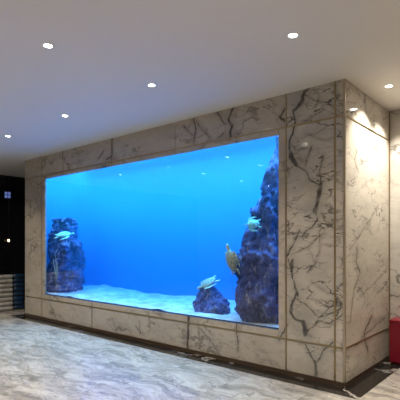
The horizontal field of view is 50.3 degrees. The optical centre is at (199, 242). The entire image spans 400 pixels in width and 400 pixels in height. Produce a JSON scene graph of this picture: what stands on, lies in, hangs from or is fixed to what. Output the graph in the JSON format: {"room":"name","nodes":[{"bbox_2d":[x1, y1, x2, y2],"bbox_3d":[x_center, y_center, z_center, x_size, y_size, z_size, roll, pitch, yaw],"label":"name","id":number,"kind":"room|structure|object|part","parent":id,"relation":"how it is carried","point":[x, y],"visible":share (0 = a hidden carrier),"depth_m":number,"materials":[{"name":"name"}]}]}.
{"room":"lobby","nodes":[
{"label":"lobby","id":0,"kind":"room"},
{"bbox_2d":[0,175,24,299],"bbox_3d":[-6.283,-0.100,9.114,0.050,3.199,13.000,0,0,41],"label":"window","id":1,"kind":"structure","parent":0,"point":[12,211],"depth_m":10.86,"materials":[{"name":"black glass"}]},
{"bbox_2d":[4,191,10,198],"bbox_3d":[-4.851,-1.210,10.726,0.019,0.170,0.170,0,0,41],"label":"lit panel","id":2,"kind":"object","parent":1,"relation":"attached to","point":[6,194],"visible":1,"depth_m":10.72,"materials":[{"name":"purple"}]},
{"bbox_3d":[-4.840,-0.080,10.776,0.029,3.160,0.040,0,0,41],"label":"frame","id":3,"kind":"part","parent":1,"relation":"part of","materials":[{"name":"black metal"}]},
{"bbox_3d":[-6.275,-1.679,9.107,0.029,0.039,13.000,0,0,41],"label":"frame","id":4,"kind":"part","parent":1,"relation":"part of","materials":[{"name":"black metal"}]},
{"bbox_2d":[25,79,342,381],"bbox_3d":[-0.599,-0.124,7.155,6.729,3.149,1.440,0,0,41],"label":"wall","id":5,"kind":"structure","parent":0,"point":[310,146],"depth_m":4.97,"materials":[{"name":"stone"}]},
{"bbox_3d":[-3.352,-0.114,8.592,0.677,2.409,0.030,0,0,41],"label":"marble panel","id":6,"kind":"part","parent":5,"relation":"part of","materials":[{"name":"beige stone"}]},
{"bbox_3d":[-3.352,1.272,8.592,0.677,0.353,0.030,0,0,41],"label":"marble panel","id":7,"kind":"part","parent":5,"relation":"part of","materials":[{"name":"beige stone"}]},
{"bbox_3d":[-3.352,-1.510,8.592,0.677,0.376,0.030,0,0,41],"label":"marble panel","id":8,"kind":"part","parent":5,"relation":"part of","materials":[{"name":"beige stone"}]},
{"bbox_3d":[-3.050,-0.114,8.333,0.110,2.409,0.030,0,0,41],"label":"marble panel","id":9,"kind":"part","parent":5,"relation":"part of","materials":[{"name":"beige stone"}]},
{"bbox_3d":[-2.809,-1.510,8.125,0.748,0.376,0.030,0,0,41],"label":"marble panel","id":10,"kind":"part","parent":5,"relation":"part of","materials":[{"name":"beige stone"}]},
{"bbox_3d":[-2.765,-1.282,8.088,0.634,0.071,0.030,0,0,41],"label":"marble panel","id":11,"kind":"part","parent":5,"relation":"part of","materials":[{"name":"beige stone"}]},
{"bbox_3d":[-2.465,1.272,7.830,1.653,0.353,0.030,0,0,41],"label":"marble panel","id":12,"kind":"part","parent":5,"relation":"part of","materials":[{"name":"beige stone"}]},
{"bbox_3d":[-2.422,1.049,7.793,1.539,0.084,0.030,0,0,41],"label":"marble panel","id":13,"kind":"part","parent":5,"relation":"part of","materials":[{"name":"beige stone"}]},
{"bbox_3d":[-1.974,-1.510,7.407,1.446,0.376,0.030,0,0,41],"label":"marble panel","id":14,"kind":"part","parent":5,"relation":"part of","materials":[{"name":"beige stone"}]},
{"bbox_3d":[-1.974,-1.282,7.407,1.446,0.071,0.030,0,0,41],"label":"marble panel","id":15,"kind":"part","parent":5,"relation":"part of","materials":[{"name":"beige stone"}]},
{"bbox_3d":[-0.996,1.049,6.567,2.215,0.084,0.030,0,0,41],"label":"marble panel","id":16,"kind":"part","parent":5,"relation":"part of","materials":[{"name":"beige stone"}]},
{"bbox_3d":[-0.996,1.272,6.567,2.215,0.353,0.030,0,0,41],"label":"marble panel","id":17,"kind":"part","parent":5,"relation":"part of","materials":[{"name":"beige stone"}]},
{"bbox_3d":[-0.878,-1.510,6.465,1.436,0.376,0.030,0,0,41],"label":"marble panel","id":18,"kind":"part","parent":5,"relation":"part of","materials":[{"name":"beige stone"}]},
{"bbox_3d":[-0.878,-1.282,6.465,1.436,0.071,0.030,0,0,41],"label":"marble panel","id":19,"kind":"part","parent":5,"relation":"part of","materials":[{"name":"beige stone"}]},
{"bbox_2d":[46,136,278,329],"bbox_3d":[-0.625,-0.302,7.112,6.470,2.725,1.329,0,0,41],"label":"aquarium","id":20,"kind":"object","parent":5,"relation":"attached to","point":[150,232],"visible":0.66,"depth_m":7.92,"materials":[{"name":"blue glass"}]},
{"bbox_2d":[54,231,74,239],"bbox_3d":[-2.621,-0.138,8.108,0.347,0.175,0.329,0,0,33],"label":"turtle","id":21,"kind":"object","parent":20,"relation":"in","point":[66,234],"visible":1,"depth_m":8.05},
{"bbox_2d":[46,218,85,293],"bbox_3d":[-2.752,0.329,8.705,0.988,1.688,0.826,0,0,33],"label":"rock","id":22,"kind":"object","parent":20,"relation":"in","point":[70,258],"visible":0.87,"depth_m":8.47,"materials":[{"name":"blue stone"}]},
{"bbox_2d":[53,255,57,279],"bbox_3d":[-2.795,0.477,8.262,0.174,0.504,0.027,0,0,41],"label":"fan","id":23,"kind":"object","parent":22,"relation":"attached to","point":[56,270],"visible":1,"depth_m":8.25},
{"bbox_2d":[192,285,230,314],"bbox_3d":[0.182,0.795,6.106,0.592,0.439,0.530,0,0,41],"label":"rock","id":24,"kind":"object","parent":20,"relation":"on","point":[210,300],"visible":0.92,"depth_m":6.00,"materials":[{"name":"blue stone"}]},
{"bbox_2d":[197,275,219,289],"bbox_3d":[0.108,0.570,6.115,0.306,0.199,0.262,0,0,-18],"label":"turtle","id":25,"kind":"object","parent":24,"relation":"on","point":[207,282],"visible":1,"depth_m":6.06},
{"bbox_2d":[225,244,240,274],"bbox_3d":[0.414,0.223,5.642,0.138,0.432,0.346,0,0,-22],"label":"turtle","id":26,"kind":"object","parent":20,"relation":"in","point":[230,256],"visible":1,"depth_m":5.57},
{"bbox_2d":[244,217,261,231],"bbox_3d":[0.663,-0.238,5.339,0.220,0.192,0.076,0,0,-2],"label":"turtle","id":27,"kind":"object","parent":20,"relation":"in","point":[252,223],"visible":1,"depth_m":5.32},
{"bbox_2d":[234,136,278,323],"bbox_3d":[0.904,-0.179,5.622,1.040,2.440,0.924,0,0,41],"label":"rock","id":28,"kind":"object","parent":20,"relation":"on","point":[257,289],"visible":0.54,"depth_m":5.33,"materials":[{"name":"blue stone"}]},
{"bbox_2d":[25,115,342,179],"bbox_3d":[-1.065,-1.320,6.611,6.733,0.018,0.016,0,0,41],"label":"trim","id":29,"kind":"structure","parent":5,"relation":"attached to","point":[339,115],"depth_m":5.62,"materials":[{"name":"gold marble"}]},
{"bbox_2d":[25,295,342,348],"bbox_3d":[-1.065,1.093,6.611,6.733,0.018,0.016,0,0,41],"label":"trim","id":30,"kind":"structure","parent":5,"relation":"attached to","point":[25,295],"depth_m":5.61,"materials":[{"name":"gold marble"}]},
{"bbox_2d":[25,313,345,387],"bbox_3d":[-1.050,1.475,6.614,6.751,0.050,0.029,0,0,41],"label":"baseboard","id":31,"kind":"structure","parent":5,"relation":"attached to","point":[304,376],"depth_m":5.56,"materials":[{"name":"brown metal"}]},
{"bbox_2d":[10,314,365,398],"bbox_3d":[-1.142,1.499,6.518,7.208,0.002,0.235,0,0,41],"label":"trim","id":32,"kind":"structure","parent":5,"relation":"attached to","point":[346,392],"depth_m":5.34,"materials":[{"name":"black stone"}]},
{"bbox_2d":[187,316,188,348],"bbox_3d":[-0.162,1.228,5.835,0.014,0.445,0.014,0,0,41],"label":"trim","id":33,"kind":"structure","parent":5,"relation":"attached to","point":[187,316],"depth_m":5.83,"materials":[{"name":"brown metal"}]},
{"bbox_3d":[0.002,-1.510,5.709,0.876,0.376,0.030,0,0,41],"label":"marble panel","id":34,"kind":"part","parent":5,"relation":"part of","materials":[{"name":"beige stone"}]},
{"bbox_3d":[0.292,-1.282,5.460,1.641,0.071,0.030,0,0,41],"label":"marble panel","id":35,"kind":"part","parent":5,"relation":"part of","materials":[{"name":"beige stone"}]},
{"bbox_3d":[0.380,1.049,5.383,1.407,0.084,0.030,0,0,41],"label":"marble panel","id":36,"kind":"part","parent":5,"relation":"part of","materials":[{"name":"beige stone"}]},
{"bbox_3d":[0.417,1.272,5.352,1.505,0.353,0.030,0,0,41],"label":"marble panel","id":37,"kind":"part","parent":5,"relation":"part of","materials":[{"name":"beige stone"}]},
{"bbox_3d":[0.662,-1.510,5.141,0.859,0.376,0.030,0,0,41],"label":"marble panel","id":38,"kind":"part","parent":5,"relation":"part of","materials":[{"name":"beige stone"}]},
{"bbox_3d":[0.952,-0.114,4.892,0.094,2.409,0.030,0,0,41],"label":"marble panel","id":39,"kind":"part","parent":5,"relation":"part of","materials":[{"name":"beige stone"}]},
{"bbox_2d":[285,94,286,370],"bbox_3d":[0.981,-0.124,4.850,0.018,3.149,0.016,0,0,41],"label":"trim","id":40,"kind":"structure","parent":5,"relation":"attached to","point":[285,94],"depth_m":4.84,"materials":[{"name":"gold metal"}]},
{"bbox_3d":[1.209,-0.114,4.671,0.574,2.409,0.030,0,0,41],"label":"marble panel","id":41,"kind":"part","parent":5,"relation":"part of","materials":[{"name":"beige stone"}]},
{"bbox_3d":[1.209,1.272,4.671,0.574,0.353,0.030,0,0,41],"label":"marble panel","id":42,"kind":"part","parent":5,"relation":"part of","materials":[{"name":"beige stone"}]},
{"bbox_3d":[1.209,-1.510,4.671,0.574,0.376,0.030,0,0,41],"label":"marble panel","id":43,"kind":"part","parent":5,"relation":"part of","materials":[{"name":"beige stone"}]},
{"bbox_2d":[334,81,335,380],"bbox_3d":[1.419,-0.124,4.473,0.018,3.149,0.016,0,0,41],"label":"trim","id":44,"kind":"structure","parent":5,"relation":"attached to","point":[334,81],"depth_m":4.47,"materials":[{"name":"gold metal"}]},
{"bbox_3d":[1.461,-0.114,4.455,0.083,2.409,0.030,0,0,41],"label":"marble panel","id":45,"kind":"part","parent":5,"relation":"part of","materials":[{"name":"beige stone"}]},
{"bbox_3d":[1.461,1.272,4.455,0.083,0.353,0.030,0,0,41],"label":"marble panel","id":46,"kind":"part","parent":5,"relation":"part of","materials":[{"name":"beige stone"}]},
{"bbox_3d":[1.461,-1.510,4.455,0.083,0.376,0.030,0,0,41],"label":"marble panel","id":47,"kind":"part","parent":5,"relation":"part of","materials":[{"name":"beige stone"}]},
{"bbox_2d":[0,0,399,177],"bbox_3d":[-1.297,-1.760,4.828,13.400,0.120,13.200,0,0,41],"label":"ceiling","id":48,"kind":"structure","parent":0,"point":[201,57],"depth_m":3.96,"materials":[{"name":"white paint"}]},
{"bbox_2d":[42,43,53,47],"bbox_3d":[-1.309,-1.698,3.664,0.090,0.004,0.090,0,0,41],"label":"recessed light","id":49,"kind":"object","parent":48,"relation":"in","point":[46,45],"visible":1,"depth_m":3.66,"materials":[{"name":"white ceramic"}]},
{"bbox_2d":[287,32,297,37],"bbox_3d":[0.759,-1.698,3.482,0.090,0.004,0.090,0,0,41],"label":"recessed light","id":50,"kind":"object","parent":48,"relation":"in","point":[290,35],"visible":1,"depth_m":3.48,"materials":[{"name":"white ceramic"}]},
{"bbox_2d":[0,300,399,399],"bbox_3d":[-1.297,1.560,4.828,13.400,0.120,13.200,0,0,41],"label":"floor","id":51,"kind":"structure","parent":0,"point":[38,361],"depth_m":4.82,"materials":[{"name":"grey stone"}]},
{"bbox_2d":[0,272,24,311],"bbox_3d":[-5.076,1.100,9.099,0.944,0.800,2.374,0,0,41],"label":"countertop","id":52,"kind":"structure","parent":51,"relation":"on","point":[11,289],"depth_m":9.46,"materials":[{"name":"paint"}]},
{"bbox_2d":[389,317,399,365],"bbox_3d":[2.679,1.222,5.103,0.722,0.555,0.268,0,0,41],"label":"box","id":53,"kind":"object","parent":51,"relation":"on","point":[394,322],"visible":1,"depth_m":5.21,"materials":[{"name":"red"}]},
{"bbox_3d":[2.683,0.955,5.109,0.722,0.020,0.254,0,0,41],"label":"lid","id":54,"kind":"part","parent":53,"relation":"part of","materials":[{"name":"red ceramic"}]},
{"bbox_2d":[346,80,388,381],"bbox_3d":[1.966,-0.124,4.965,0.030,3.145,1.418,0,0,41],"label":"wall","id":55,"kind":"structure","parent":0,"point":[367,153],"depth_m":4.87,"materials":[{"name":"stone"}]},
{"bbox_2d":[343,79,345,382],"bbox_3d":[1.500,-0.124,4.414,0.025,3.149,0.025,0,0,41],"label":"trim","id":56,"kind":"structure","parent":55,"relation":"attached to","point":[344,80],"depth_m":4.40,"materials":[{"name":"beige stone"}]},
{"bbox_2d":[346,356,388,386],"bbox_3d":[1.968,1.475,4.968,0.029,0.050,1.409,0,0,41],"label":"baseboard","id":57,"kind":"structure","parent":55,"relation":"attached to","point":[374,366],"depth_m":4.87,"materials":[{"name":"brown metal"}]},
{"bbox_2d":[346,115,388,140],"bbox_3d":[1.975,-1.320,4.957,0.017,0.018,1.418,0,0,41],"label":"trim","id":58,"kind":"structure","parent":55,"relation":"attached to","point":[347,116],"depth_m":4.86,"materials":[{"name":"gold metal"}]},
{"bbox_2d":[346,327,388,348],"bbox_3d":[1.975,1.093,4.957,0.017,0.018,1.418,0,0,41],"label":"trim","id":59,"kind":"structure","parent":55,"relation":"attached to","point":[388,327],"depth_m":4.87,"materials":[{"name":"gold metal"}]},
{"bbox_3d":[1.966,-1.510,4.965,0.030,0.375,1.418,0,0,41],"label":"marble panel","id":60,"kind":"part","parent":55,"relation":"part of","materials":[{"name":"beige stone"}]},
{"bbox_3d":[1.966,1.272,4.965,0.030,0.353,1.418,0,0,41],"label":"marble panel","id":61,"kind":"part","parent":55,"relation":"part of","materials":[{"name":"beige stone"}]},
{"bbox_2d":[390,109,399,318],"bbox_3d":[4.045,-0.100,4.138,4.196,3.199,0.040,0,0,41],"label":"wall","id":62,"kind":"structure","parent":0,"point":[395,114],"depth_m":5.45,"materials":[{"name":"stone"}]},
{"bbox_2d":[346,359,399,392],"bbox_3d":[2.054,1.499,4.875,0.220,0.002,1.440,0,0,41],"label":"floor mat","id":63,"kind":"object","parent":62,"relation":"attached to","point":[380,373],"depth_m":4.74,"materials":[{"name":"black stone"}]},
{"bbox_2d":[389,111,389,358],"bbox_3d":[2.443,-0.100,5.485,0.013,3.199,0.006,0,0,41],"label":"trim","id":64,"kind":"structure","parent":62,"relation":"attached to","point":[389,111],"depth_m":5.48,"materials":[{"name":"gold metal"}]}
]}

